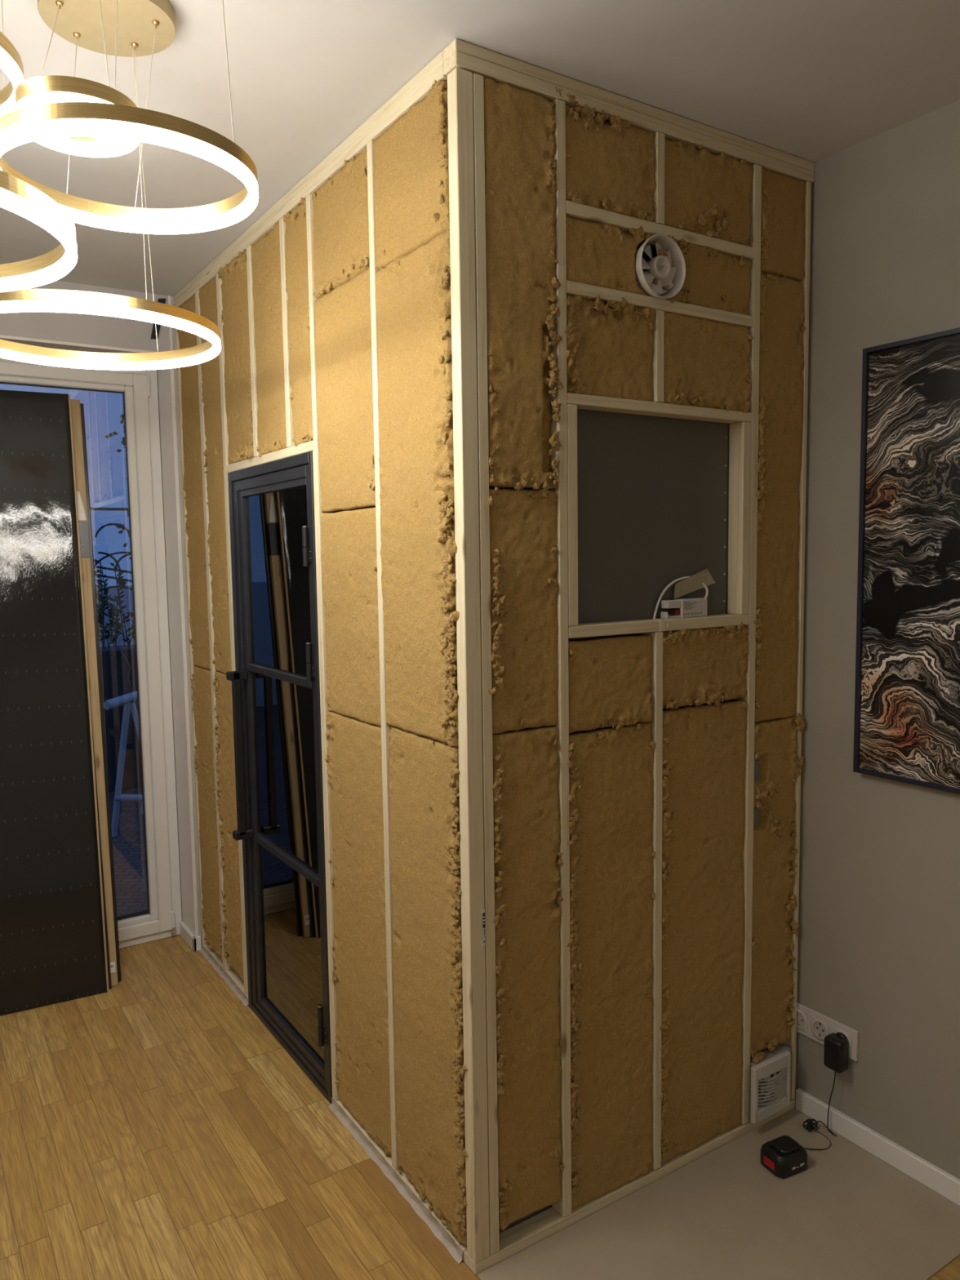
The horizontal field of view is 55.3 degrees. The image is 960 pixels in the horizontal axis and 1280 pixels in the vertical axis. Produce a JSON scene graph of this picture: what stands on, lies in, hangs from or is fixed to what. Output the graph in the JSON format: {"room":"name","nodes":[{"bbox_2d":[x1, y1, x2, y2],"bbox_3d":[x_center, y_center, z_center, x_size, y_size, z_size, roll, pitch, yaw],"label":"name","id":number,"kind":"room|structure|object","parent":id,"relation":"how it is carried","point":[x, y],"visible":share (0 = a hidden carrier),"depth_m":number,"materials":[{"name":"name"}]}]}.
{"room":"living room","nodes":[
{"label":"living room","id":0,"kind":"room"},
{"bbox_2d":[0,280,201,941],"bbox_3d":[-2.066,0.018,3.348,4.124,2.650,0.350,-4,6,-33],"label":"wall","id":1,"kind":"structure","parent":0,"point":[80,328],"depth_m":3.47,"materials":[{"name":"grey paint"}]},
{"bbox_2d":[0,334,155,352],"bbox_3d":[-1.942,-1.069,3.131,1.730,0.010,0.007,-4,6,-33],"label":"trim","id":2,"kind":"structure","parent":1,"relation":"attached to","point":[1,335],"depth_m":3.41,"materials":[{"name":"white paint"}]},
{"bbox_2d":[0,357,182,948],"bbox_3d":[-2.044,0.125,3.421,1.727,2.424,0.100,-4,6,-33],"label":"window frame","id":3,"kind":"structure","parent":1,"relation":"in","point":[162,919],"depth_m":3.81,"materials":[{"name":"white plastic"}]},
{"bbox_2d":[150,298,165,339],"bbox_3d":[-1.252,-1.249,3.561,0.064,0.160,0.011,-4,6,-33],"label":"wall bracket","id":4,"kind":"object","parent":1,"relation":"attached to","point":[160,300],"visible":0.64,"depth_m":3.56,"materials":[{"name":"black metal"}]},
{"bbox_2d":[157,368,195,936],"bbox_3d":[-1.254,0.079,3.793,0.004,2.425,0.197,-4,6,-33],"label":"trim","id":5,"kind":"structure","parent":1,"relation":"attached to","point":[164,375],"depth_m":3.78,"materials":[{"name":"white paint"}]},
{"bbox_2d":[168,295,198,936],"bbox_3d":[-1.196,-0.056,3.699,0.010,2.590,0.006,-4,6,-33],"label":"trim","id":6,"kind":"structure","parent":1,"relation":"attached to","point":[169,296],"depth_m":3.70,"materials":[{"name":"white paint"}]},
{"bbox_2d":[179,921,201,951],"bbox_3d":[-1.232,1.257,3.894,0.033,0.060,0.211,-4,6,-33],"label":"baseboard","id":7,"kind":"structure","parent":1,"relation":"attached to","point":[194,942],"depth_m":3.84,"materials":[{"name":"white paint"}]},
{"bbox_2d":[0,0,959,296],"bbox_3d":[-0.609,-1.167,0.969,4.324,0.100,5.774,-4,6,-33],"label":"ceiling","id":8,"kind":"structure","parent":0,"point":[813,81],"depth_m":1.96,"materials":[{"name":"paint"}]},
{"bbox_2d":[0,0,258,370],"bbox_3d":[-0.801,-0.902,1.731,0.826,0.560,1.447,-1,5,-3],"label":"ring chandelier","id":9,"kind":"object","parent":8,"relation":"hanging from","point":[67,114],"visible":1,"depth_m":1.64,"materials":[{"name":"gold metal"}]},
{"bbox_2d":[0,934,959,1279],"bbox_3d":[-0.549,1.574,1.187,4.324,0.100,5.700,-4,6,-33],"label":"floor","id":10,"kind":"structure","parent":0,"point":[153,1126],"depth_m":2.50,"materials":[{"name":"brown wood"}]},
{"bbox_2d":[0,389,109,1015],"bbox_3d":[-1.760,0.212,3.332,0.627,2.256,0.287,-4,6,-28],"label":"panel","id":11,"kind":"object","parent":10,"relation":"on","point":[53,940],"visible":1,"depth_m":3.40,"materials":[{"name":"black wood"}]},
{"bbox_2d":[70,399,118,986],"bbox_3d":[-1.604,0.205,3.464,0.301,2.244,0.293,-4,6,-28],"label":"wooden board","id":12,"kind":"object","parent":10,"relation":"on","point":[75,404],"visible":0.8,"depth_m":3.52,"materials":[{"name":"brown wood"}]},
{"bbox_2d":[88,686,111,988],"bbox_3d":[-1.623,0.207,3.428,0.318,2.248,0.284,-4,6,-28],"label":"panel","id":13,"kind":"object","parent":10,"relation":"on","point":[102,874],"visible":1,"depth_m":3.48,"materials":[{"name":"brown wood"}]},
{"bbox_2d":[80,403,121,982],"bbox_3d":[-1.605,0.207,3.498,0.300,2.236,0.298,-4,6,-28],"label":"panel","id":14,"kind":"object","parent":10,"relation":"on","point":[82,406],"visible":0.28,"depth_m":3.56,"materials":[{"name":"brown wood"}]},
{"bbox_2d":[201,942,248,998],"bbox_3d":[-0.982,1.297,3.594,0.049,0.028,0.597,-4,6,-33],"label":"plate","id":15,"kind":"object","parent":10,"relation":"on","point":[235,978],"visible":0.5,"depth_m":3.54,"materials":[{"name":"brown wood"}]},
{"bbox_2d":[174,328,206,944],"bbox_3d":[-1.156,-0.015,3.713,0.049,2.567,0.027,-4,6,-33],"label":"stud","id":16,"kind":"object","parent":15,"relation":"on","point":[176,338],"visible":0.24,"depth_m":3.69,"materials":[{"name":"brown wood"}]},
{"bbox_2d":[195,290,232,970],"bbox_3d":[-0.997,0.004,3.471,0.049,2.567,0.035,-4,6,-33],"label":"stud","id":17,"kind":"object","parent":15,"relation":"on","point":[209,577],"visible":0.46,"depth_m":3.44,"materials":[{"name":"brown wood"}]},
{"bbox_2d":[173,50,447,307],"bbox_3d":[-0.619,-1.240,2.747,0.049,0.028,2.063,-4,6,-33],"label":"plate","id":18,"kind":"object","parent":17,"relation":"on","point":[415,95],"visible":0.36,"depth_m":2.33,"materials":[{"name":"brown wood"}]},
{"bbox_2d":[199,944,248,1006],"bbox_3d":[-1.008,1.298,3.577,0.014,0.029,0.597,-4,6,-33],"label":"plastic film","id":19,"kind":"object","parent":15,"relation":"attached to","point":[217,967],"visible":1,"depth_m":3.55,"materials":[{"name":"plastic"}]},
{"bbox_2d":[216,273,247,995],"bbox_3d":[-0.860,0.021,3.261,0.049,2.567,0.032,-4,6,-33],"label":"stud","id":20,"kind":"object","parent":15,"relation":"on","point":[219,282],"visible":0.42,"depth_m":3.20,"materials":[{"name":"brown wood"}]},
{"bbox_2d":[328,1097,462,1263],"bbox_3d":[-0.244,1.393,2.411,0.014,0.029,0.734,-4,6,-33],"label":"plastic film","id":21,"kind":"object","parent":10,"relation":"on","point":[455,1251],"visible":1,"depth_m":2.35,"materials":[{"name":"plastic"}]},
{"bbox_2d":[332,1096,466,1261],"bbox_3d":[-0.218,1.392,2.428,0.049,0.028,0.734,-4,6,-33],"label":"plate","id":22,"kind":"object","parent":10,"relation":"on","point":[388,1159],"visible":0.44,"depth_m":2.37,"materials":[{"name":"brown wood"}]},
{"bbox_2d":[306,193,339,1100],"bbox_3d":[-0.427,0.075,2.600,0.049,2.567,0.025,-4,6,-33],"label":"stud","id":23,"kind":"object","parent":22,"relation":"on","point":[309,209],"visible":0.42,"depth_m":2.57,"materials":[{"name":"brown wood"}]},
{"bbox_2d":[366,139,399,1170],"bbox_3d":[-0.223,0.101,2.290,0.049,2.567,0.025,-4,6,-33],"label":"stud","id":24,"kind":"object","parent":22,"relation":"on","point":[385,729],"visible":0.42,"depth_m":2.28,"materials":[{"name":"brown wood"}]},
{"bbox_2d":[464,1097,795,1275],"bbox_3d":[0.446,1.386,2.392,1.123,0.028,0.049,-4,6,-33],"label":"plate","id":25,"kind":"object","parent":10,"relation":"on","point":[518,1237],"visible":0.7,"depth_m":2.24,"materials":[{"name":"brown wood"}]},
{"bbox_2d":[447,67,489,1262],"bbox_3d":[-0.022,0.128,1.975,0.040,2.565,0.036,-4,6,-33],"label":"post","id":26,"kind":"object","parent":25,"relation":"on","point":[460,82],"visible":1,"depth_m":1.95,"materials":[{"name":"brown wood"}]},
{"bbox_2d":[480,908,485,946],"bbox_3d":[0.007,0.632,2.013,0.010,0.082,0.001,-4,6,-33],"label":"barcode sticker","id":27,"kind":"object","parent":26,"relation":"attached to","point":[482,911],"visible":1,"depth_m":2.01,"materials":[{"name":"white paper"}]},
{"bbox_2d":[481,912,484,941],"bbox_3d":[0.007,0.633,2.013,0.009,0.069,0.001,-4,6,-33],"label":"print","id":28,"kind":"object","parent":27,"relation":"attached to","point":[482,913],"depth_m":2.01},
{"bbox_2d":[472,73,499,1254],"bbox_3d":[0.003,0.125,1.999,0.025,2.565,0.049,-4,6,-33],"label":"stud","id":29,"kind":"object","parent":25,"relation":"on","point":[477,80],"visible":0.48,"depth_m":1.97,"materials":[{"name":"brown wood"}]},
{"bbox_2d":[546,98,571,1217],"bbox_3d":[0.180,0.110,2.114,0.025,2.568,0.049,-4,6,-33],"label":"stud","id":30,"kind":"object","parent":25,"relation":"on","point":[563,1206],"visible":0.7,"depth_m":2.09,"materials":[{"name":"brown wood"}]},
{"bbox_2d":[443,50,813,182],"bbox_3d":[0.409,-1.202,2.156,1.123,0.026,0.050,-4,6,-33],"label":"plate","id":31,"kind":"object","parent":30,"relation":"on","point":[550,91],"visible":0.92,"depth_m":2.07,"materials":[{"name":"brown wood"}]},
{"bbox_2d":[443,38,814,171],"bbox_3d":[0.408,-1.227,2.154,1.123,0.023,0.049,-4,6,-33],"label":"plate","id":32,"kind":"object","parent":31,"relation":"on","point":[457,45],"visible":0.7,"depth_m":2.06,"materials":[{"name":"brown wood"}]},
{"bbox_2d":[642,631,662,1170],"bbox_3d":[0.437,0.673,2.328,0.025,1.396,0.049,-4,6,-33],"label":"stud","id":33,"kind":"object","parent":25,"relation":"on","point":[656,673],"visible":0.48,"depth_m":2.30,"materials":[{"name":"brown wood"}]},
{"bbox_2d":[734,164,761,1124],"bbox_3d":[0.712,0.070,2.459,0.027,2.566,0.049,-4,6,-33],"label":"stud","id":34,"kind":"object","parent":25,"relation":"on","point":[753,304],"visible":0.48,"depth_m":2.44,"materials":[{"name":"brown wood"}]},
{"bbox_2d":[782,181,811,1099],"bbox_3d":[0.882,0.058,2.569,0.016,2.566,0.049,-4,6,-33],"label":"stud","id":35,"kind":"object","parent":25,"relation":"on","point":[791,1043],"visible":0.42,"depth_m":2.53,"materials":[{"name":"brown wood"}]},
{"bbox_2d":[476,1108,959,1279],"bbox_3d":[0.611,1.419,2.128,1.102,0.003,0.573,-4,6,-33],"label":"sheet","id":36,"kind":"object","parent":10,"relation":"on","point":[851,1215],"visible":1,"depth_m":2.20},
{"bbox_2d":[760,1135,807,1179],"bbox_3d":[0.801,1.357,2.416,0.106,0.062,0.084,-3,6,-26],"label":"battery pack","id":37,"kind":"object","parent":36,"relation":"on","point":[783,1156],"visible":1,"depth_m":2.39,"materials":[{"name":"black plastic"}]},
{"bbox_2d":[488,408,733,1233],"bbox_3d":[0.431,0.076,2.316,1.072,2.650,0.012,-4,6,-33],"label":"wall","id":38,"kind":"structure","parent":0,"point":[653,504],"depth_m":2.27,"materials":[{"name":"grey paint"}]},
{"bbox_2d":[487,487,559,733],"bbox_3d":[0.091,-0.069,2.031,0.206,0.542,0.059,-4,6,-33],"label":"insulation batt","id":39,"kind":"object","parent":38,"relation":"attached to","point":[524,588],"visible":0.99,"depth_m":2.02,"materials":[{"name":"brown fabric"}]},
{"bbox_2d":[483,78,564,492],"bbox_3d":[0.088,-0.744,1.973,0.213,0.846,0.061,-4,6,-33],"label":"insulation batt","id":40,"kind":"object","parent":38,"relation":"attached to","point":[521,189],"visible":0.99,"depth_m":1.96,"materials":[{"name":"brown fabric"}]},
{"bbox_2d":[491,725,565,1231],"bbox_3d":[0.106,0.780,2.109,0.208,1.160,0.061,-4,6,-33],"label":"insulation batt","id":41,"kind":"object","parent":38,"relation":"attached to","point":[526,919],"visible":0.96,"depth_m":2.10,"materials":[{"name":"brown fabric"}]},
{"bbox_2d":[568,634,653,733],"bbox_3d":[0.305,0.105,2.190,0.275,0.227,0.053,-4,6,-33],"label":"insulation batt","id":42,"kind":"object","parent":38,"relation":"attached to","point":[609,679],"visible":1,"depth_m":2.18,"materials":[{"name":"brown fabric"}]},
{"bbox_2d":[564,93,657,222],"bbox_3d":[0.291,-1.083,2.079,0.284,0.235,0.060,-4,6,-33],"label":"insulation batt","id":43,"kind":"object","parent":38,"relation":"attached to","point":[610,166],"visible":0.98,"depth_m":2.06,"materials":[{"name":"brown fabric"}]},
{"bbox_2d":[565,722,657,1208],"bbox_3d":[0.316,0.795,2.249,0.296,1.186,0.059,-4,6,-33],"label":"insulation batt","id":44,"kind":"object","parent":38,"relation":"attached to","point":[612,895],"visible":0.99,"depth_m":2.24,"materials":[{"name":"brown fabric"}]},
{"bbox_2d":[564,293,658,401],"bbox_3d":[0.298,-0.672,2.117,0.296,0.233,0.060,-4,6,-33],"label":"insulation batt","id":45,"kind":"object","parent":38,"relation":"attached to","point":[609,352],"visible":0.99,"depth_m":2.10,"materials":[{"name":"brown fabric"}]},
{"bbox_2d":[565,215,661,295],"bbox_3d":[0.299,-0.878,2.104,0.285,0.159,0.056,-4,6,-33],"label":"insulation batt","id":46,"kind":"object","parent":38,"relation":"attached to","point":[597,254],"visible":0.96,"depth_m":2.07,"materials":[{"name":"brown fabric"}]},
{"bbox_2d":[566,392,751,638],"bbox_3d":[0.441,-0.298,2.251,0.607,0.550,0.050,-4,6,-33],"label":"window","id":47,"kind":"structure","parent":38,"relation":"in","point":[740,436],"depth_m":2.28,"materials":[{"name":"brown wood"}]},
{"bbox_2d":[651,309,663,402],"bbox_3d":[0.417,-0.679,2.205,0.025,0.214,0.049,-4,6,-33],"label":"stud","id":48,"kind":"object","parent":47,"relation":"on","point":[657,362],"visible":0.48,"depth_m":2.19,"materials":[{"name":"brown wood"}]},
{"bbox_2d":[653,576,708,618],"bbox_3d":[0.517,-0.107,2.321,0.186,0.108,0.036,-4,6,-33],"label":"transformer","id":49,"kind":"object","parent":47,"relation":"on","point":[686,607],"visible":0.97,"depth_m":2.30,"materials":[{"name":"white plastic"}]},
{"bbox_2d":[683,601,702,614],"bbox_3d":[0.539,-0.081,2.316,0.065,0.033,0.001,-4,6,-33],"label":"print","id":50,"kind":"object","parent":49,"relation":"attached to","point":[689,607],"depth_m":2.32},
{"bbox_2d":[674,568,715,599],"bbox_3d":[0.553,-0.145,2.353,0.149,0.075,0.002,-4,6,-33],"label":"tape","id":51,"kind":"object","parent":49,"relation":"attached to","point":[693,583],"visible":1,"depth_m":2.35,"materials":[{"name":"white paper"}]},
{"bbox_2d":[565,200,753,259],"bbox_3d":[0.430,-0.970,2.190,0.607,0.027,0.049,-4,6,-33],"label":"rail","id":52,"kind":"object","parent":38,"relation":"attached to","point":[575,210],"visible":0.56,"depth_m":2.14,"materials":[{"name":"brown wood"}]},
{"bbox_2d":[652,131,664,224],"bbox_3d":[0.411,-1.085,2.168,0.025,0.205,0.049,-4,6,-33],"label":"stud","id":53,"kind":"object","parent":52,"relation":"on","point":[658,197],"visible":0.5,"depth_m":2.15,"materials":[{"name":"brown wood"}]},
{"bbox_2d":[566,280,752,327],"bbox_3d":[0.433,-0.801,2.205,0.607,0.026,0.049,-4,6,-33],"label":"rail","id":54,"kind":"object","parent":38,"relation":"attached to","point":[573,288],"visible":0.58,"depth_m":2.17,"materials":[{"name":"brown wood"}]},
{"bbox_2d":[635,234,685,298],"bbox_3d":[0.418,-0.878,2.169,0.145,0.145,0.052,-4,6,-33],"label":"fan","id":55,"kind":"object","parent":38,"relation":"attached to","point":[670,269],"visible":0.93,"depth_m":2.16,"materials":[{"name":"white plastic"}]},
{"bbox_2d":[644,234,753,315],"bbox_3d":[0.548,-0.894,2.264,0.336,0.162,0.057,-4,6,-33],"label":"insulation batt","id":56,"kind":"object","parent":38,"relation":"attached to","point":[713,279],"visible":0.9,"depth_m":2.27,"materials":[{"name":"brown fabric"}]},
{"bbox_2d":[659,698,748,1165],"bbox_3d":[0.583,0.766,2.422,0.337,1.210,0.059,-4,6,-33],"label":"insulation batt","id":57,"kind":"object","parent":38,"relation":"attached to","point":[702,921],"visible":1,"depth_m":2.41,"materials":[{"name":"brown fabric"}]},
{"bbox_2d":[660,622,749,710],"bbox_3d":[0.572,0.067,2.358,0.318,0.221,0.059,-4,6,-33],"label":"insulation batt","id":58,"kind":"object","parent":38,"relation":"attached to","point":[703,665],"visible":0.99,"depth_m":2.34,"materials":[{"name":"fabric"}]},
{"bbox_2d":[662,311,753,413],"bbox_3d":[0.561,-0.684,2.291,0.322,0.227,0.057,-4,6,-33],"label":"insulation batt","id":59,"kind":"object","parent":38,"relation":"attached to","point":[706,364],"visible":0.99,"depth_m":2.27,"materials":[{"name":"brown fabric"}]},
{"bbox_2d":[663,137,754,246],"bbox_3d":[0.555,-1.094,2.251,0.318,0.221,0.060,-4,6,-33],"label":"insulation batt","id":60,"kind":"object","parent":38,"relation":"attached to","point":[708,193],"visible":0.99,"depth_m":2.23,"materials":[{"name":"brown fabric"}]},
{"bbox_2d":[753,806,759,825],"bbox_3d":[0.753,0.480,2.529,0.064,0.074,0.004,-4,6,-33],"label":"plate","id":61,"kind":"object","parent":38,"relation":"attached to","point":[756,811],"visible":0.24,"depth_m":2.53,"materials":[{"name":"grey metal"}]},
{"bbox_2d":[754,755,759,780],"bbox_3d":[0.752,0.349,2.517,0.064,0.080,0.004,-4,6,-33],"label":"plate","id":62,"kind":"object","parent":38,"relation":"attached to","point":[756,764],"visible":0.24,"depth_m":2.52,"materials":[{"name":"grey metal"}]},
{"bbox_2d":[749,1044,791,1124],"bbox_3d":[0.808,1.250,2.598,0.175,0.162,0.077,-4,6,-33],"label":"vent","id":63,"kind":"object","parent":38,"relation":"attached to","point":[770,1078],"visible":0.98,"depth_m":2.56,"materials":[{"name":"white plastic"}]},
{"bbox_2d":[749,712,806,1072],"bbox_3d":[0.821,0.705,2.579,0.224,1.005,0.072,-4,6,-33],"label":"insulation batt","id":64,"kind":"object","parent":38,"relation":"attached to","point":[774,900],"visible":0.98,"depth_m":2.56,"materials":[{"name":"brown fabric"}]},
{"bbox_2d":[753,271,805,721],"bbox_3d":[0.793,-0.371,2.465,0.198,1.184,0.062,-4,6,-33],"label":"insulation batt","id":65,"kind":"object","parent":38,"relation":"attached to","point":[781,357],"visible":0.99,"depth_m":2.45,"materials":[{"name":"brown fabric"}]},
{"bbox_2d":[760,167,805,281],"bbox_3d":[0.788,-1.085,2.404,0.190,0.260,0.060,-4,6,-33],"label":"insulation batt","id":66,"kind":"object","parent":38,"relation":"attached to","point":[783,202],"visible":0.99,"depth_m":2.39,"materials":[{"name":"brown fabric"}]},
{"bbox_2d":[795,99,959,1179],"bbox_3d":[1.179,0.072,2.241,0.100,2.650,5.774,-4,6,-33],"label":"wall","id":67,"kind":"structure","parent":0,"point":[878,949],"depth_m":2.40,"materials":[{"name":"beige paint"}]},
{"bbox_2d":[796,1001,858,1061],"bbox_3d":[0.967,1.099,2.581,0.013,0.085,0.216,-4,6,-33],"label":"wall socket","id":68,"kind":"object","parent":67,"relation":"attached to","point":[811,1023],"visible":0.8,"depth_m":2.58,"materials":[{"name":"white plastic"}]},
{"bbox_2d":[802,1032,848,1150],"bbox_3d":[0.907,1.235,2.505,0.193,0.293,0.102,-4,6,-33],"label":"charger","id":69,"kind":"object","parent":68,"relation":"attached to","point":[836,1046],"visible":0.95,"depth_m":2.50,"materials":[{"name":"black plastic"}]},
{"bbox_2d":[795,1088,959,1206],"bbox_3d":[1.798,1.445,1.335,0.017,0.062,3.198,-4,6,-33],"label":"baseboard","id":70,"kind":"structure","parent":67,"relation":"attached to","point":[933,1177],"depth_m":2.43,"materials":[{"name":"white paint"}]},
{"bbox_2d":[853,327,959,794],"bbox_3d":[1.195,-0.170,2.063,0.030,1.090,0.752,-4,6,-33],"label":"framed picture","id":71,"kind":"object","parent":67,"relation":"attached to","point":[907,721],"visible":1,"depth_m":2.25},
{"bbox_3d":[-0.577,0.039,2.889,0.012,2.650,2.048,-4,6,-33],"label":"wall","id":72,"kind":"structure","parent":0,"visible":0},
{"bbox_2d":[176,294,210,670],"bbox_3d":[-1.089,-0.587,3.537,0.055,1.398,0.272,-4,6,-33],"label":"insulation batt","id":73,"kind":"object","parent":72,"relation":"attached to","point":[193,487],"visible":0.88,"depth_m":3.53,"materials":[{"name":"brown fabric"}]},
{"bbox_2d":[190,665,222,962],"bbox_3d":[-1.076,0.684,3.654,0.061,1.160,0.274,-4,6,-33],"label":"insulation batt","id":74,"kind":"object","parent":72,"relation":"attached to","point":[201,681],"visible":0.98,"depth_m":3.64,"materials":[{"name":"brown fabric"}]},
{"bbox_2d":[198,275,231,674],"bbox_3d":[-0.942,-0.573,3.309,0.056,1.399,0.228,-4,6,-33],"label":"insulation batt","id":75,"kind":"object","parent":72,"relation":"attached to","point":[217,544],"visible":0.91,"depth_m":3.30,"materials":[{"name":"brown fabric"}]},
{"bbox_2d":[212,671,244,982],"bbox_3d":[-0.927,0.695,3.426,0.060,1.148,0.236,-4,6,-33],"label":"insulation batt","id":76,"kind":"object","parent":72,"relation":"attached to","point":[225,767],"visible":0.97,"depth_m":3.42,"materials":[{"name":"brown fabric"}]},
{"bbox_2d":[217,248,253,464],"bbox_3d":[-0.794,-0.926,3.036,0.062,0.663,0.294,-4,6,-33],"label":"insulation batt","id":77,"kind":"object","parent":72,"relation":"attached to","point":[235,313],"visible":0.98,"depth_m":3.03,"materials":[{"name":"brown fabric"}]},
{"bbox_2d":[226,473,248,995],"bbox_3d":[-0.839,0.361,3.268,0.049,1.888,0.022,-4,6,-33],"label":"lining","id":78,"kind":"object","parent":72,"relation":"attached to","point":[227,473],"visible":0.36,"depth_m":3.23,"materials":[{"name":"brown wood"}]},
{"bbox_2d":[226,440,313,473],"bbox_3d":[-0.651,-0.568,2.873,0.049,0.027,0.762,-4,6,-33],"label":"rail","id":79,"kind":"object","parent":72,"relation":"attached to","point":[308,446],"visible":0.62,"depth_m":2.81,"materials":[{"name":"brown wood"}]},
{"bbox_2d":[246,245,259,457],"bbox_3d":[-0.703,-0.912,2.914,0.049,0.650,0.030,-4,6,-33],"label":"stud","id":80,"kind":"object","parent":79,"relation":"on","point":[251,302],"visible":0.42,"depth_m":2.90,"materials":[{"name":"brown wood"}]},
{"bbox_2d":[279,217,294,447],"bbox_3d":[-0.548,-0.892,2.676,0.049,0.650,0.030,-4,6,-33],"label":"stud","id":81,"kind":"object","parent":79,"relation":"on","point":[289,415],"visible":0.42,"depth_m":2.66,"materials":[{"name":"brown wood"}]},
{"bbox_2d":[251,221,288,457],"bbox_3d":[-0.631,-0.901,2.792,0.056,0.666,0.258,-4,6,-33],"label":"insulation batt","id":82,"kind":"object","parent":72,"relation":"attached to","point":[265,252],"visible":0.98,"depth_m":2.78,"materials":[{"name":"brown fabric"}]},
{"bbox_2d":[226,451,333,1103],"bbox_3d":[-0.659,0.403,2.937,0.114,1.916,0.730,-4,6,-33],"label":"door","id":83,"kind":"structure","parent":72,"relation":"in","point":[275,680],"depth_m":2.96,"materials":[{"name":"black metal"}]},
{"bbox_2d":[282,196,313,446],"bbox_3d":[-0.499,-0.886,2.591,0.056,0.662,0.184,-4,6,-33],"label":"insulation batt","id":84,"kind":"object","parent":72,"relation":"attached to","point":[295,233],"visible":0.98,"depth_m":2.58,"materials":[{"name":"brown fabric"}]},
{"bbox_2d":[312,450,333,1095],"bbox_3d":[-0.431,0.412,2.645,0.049,1.888,0.006,-4,6,-33],"label":"lining","id":85,"kind":"object","parent":72,"relation":"attached to","point":[313,451],"visible":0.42,"depth_m":2.63,"materials":[{"name":"brown wood"}]},
{"bbox_2d":[311,146,369,299],"bbox_3d":[-0.346,-1.049,2.336,0.056,0.296,0.354,-4,6,-33],"label":"insulation batt","id":86,"kind":"object","parent":72,"relation":"attached to","point":[340,222],"visible":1,"depth_m":2.32,"materials":[{"name":"brown fabric"}]},
{"bbox_2d":[314,266,375,512],"bbox_3d":[-0.339,-0.629,2.376,0.052,0.576,0.355,-4,6,-33],"label":"insulation batt","id":87,"kind":"object","parent":72,"relation":"attached to","point":[343,322],"visible":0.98,"depth_m":2.36,"materials":[{"name":"brown fabric"}]},
{"bbox_2d":[320,507,381,726],"bbox_3d":[-0.330,-0.067,2.429,0.050,0.561,0.360,-4,6,-33],"label":"insulation batt","id":88,"kind":"object","parent":72,"relation":"attached to","point":[348,538],"visible":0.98,"depth_m":2.41,"materials":[{"name":"brown fabric"}]},
{"bbox_2d":[324,711,391,1158],"bbox_3d":[-0.321,0.785,2.505,0.057,1.163,0.368,-4,6,-33],"label":"insulation batt","id":89,"kind":"object","parent":72,"relation":"attached to","point":[354,752],"visible":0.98,"depth_m":2.49,"materials":[{"name":"brown fabric"}]},
{"bbox_2d":[373,77,449,269],"bbox_3d":[-0.146,-1.020,2.029,0.059,0.304,0.348,-4,6,-33],"label":"insulation batt","id":90,"kind":"object","parent":72,"relation":"attached to","point":[411,158],"visible":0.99,"depth_m":2.01,"materials":[{"name":"beige fabric"}]},
{"bbox_2d":[375,229,459,746],"bbox_3d":[-0.138,-0.323,2.089,0.067,1.103,0.371,-4,6,-33],"label":"insulation batt","id":91,"kind":"object","parent":72,"relation":"attached to","point":[419,548],"visible":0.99,"depth_m":2.07,"materials":[{"name":"beige fabric"}]},
{"bbox_2d":[387,725,468,1245],"bbox_3d":[-0.118,0.808,2.188,0.064,1.174,0.374,-4,6,-33],"label":"insulation batt","id":92,"kind":"object","parent":72,"relation":"attached to","point":[424,851],"visible":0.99,"depth_m":2.17,"materials":[{"name":"brown fabric"}]},
{"label":"outside","id":93,"kind":"structure","parent":0,"visible":0},
{"bbox_2d":[108,786,147,916],"bbox_3d":[-2.863,1.127,7.348,11.000,0.100,7.026,-4,6,-33],"label":"balcony floor","id":94,"kind":"structure","parent":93,"point":[128,845],"depth_m":5.27,"materials":[{"name":"brick"}]},
{"bbox_2d":[90,506,132,593],"bbox_3d":[-2.372,0.122,6.285,1.012,2.080,0.024,-4,6,-33],"label":"trellis","id":95,"kind":"object","parent":94,"relation":"on","point":[115,569],"visible":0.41,"depth_m":6.16,"materials":[{"name":"black metal"}]},
{"bbox_2d":[95,585,134,646],"bbox_3d":[-4.357,0.175,9.542,11.000,1.440,0.200,-4,6,-33],"label":"wall","id":96,"kind":"structure","parent":94,"relation":"on","point":[128,599],"depth_m":9.74,"materials":[{"name":"paint"}]},
{"bbox_2d":[104,413,130,559],"bbox_3d":[-1.951,-0.709,6.978,1.587,3.601,0.409,-4,6,-33],"label":"tree","id":97,"kind":"object","parent":94,"relation":"on","point":[122,416],"visible":0.02,"depth_m":6.64,"materials":[{"name":"green plant"}]},
{"bbox_2d":[93,559,142,791],"bbox_3d":[-2.557,0.232,7.051,3.100,1.727,0.434,-4,6,-33],"label":"balcony railing","id":98,"kind":"object","parent":94,"relation":"on","point":[117,663],"visible":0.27,"depth_m":6.79,"materials":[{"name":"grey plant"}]},
{"bbox_2d":[102,690,142,836],"bbox_3d":[-2.082,0.757,5.881,0.435,0.890,0.898,-1,5,0],"label":"trestle","id":99,"kind":"object","parent":94,"relation":"on","point":[126,700],"visible":0.41,"depth_m":5.66,"materials":[{"name":"wood"}]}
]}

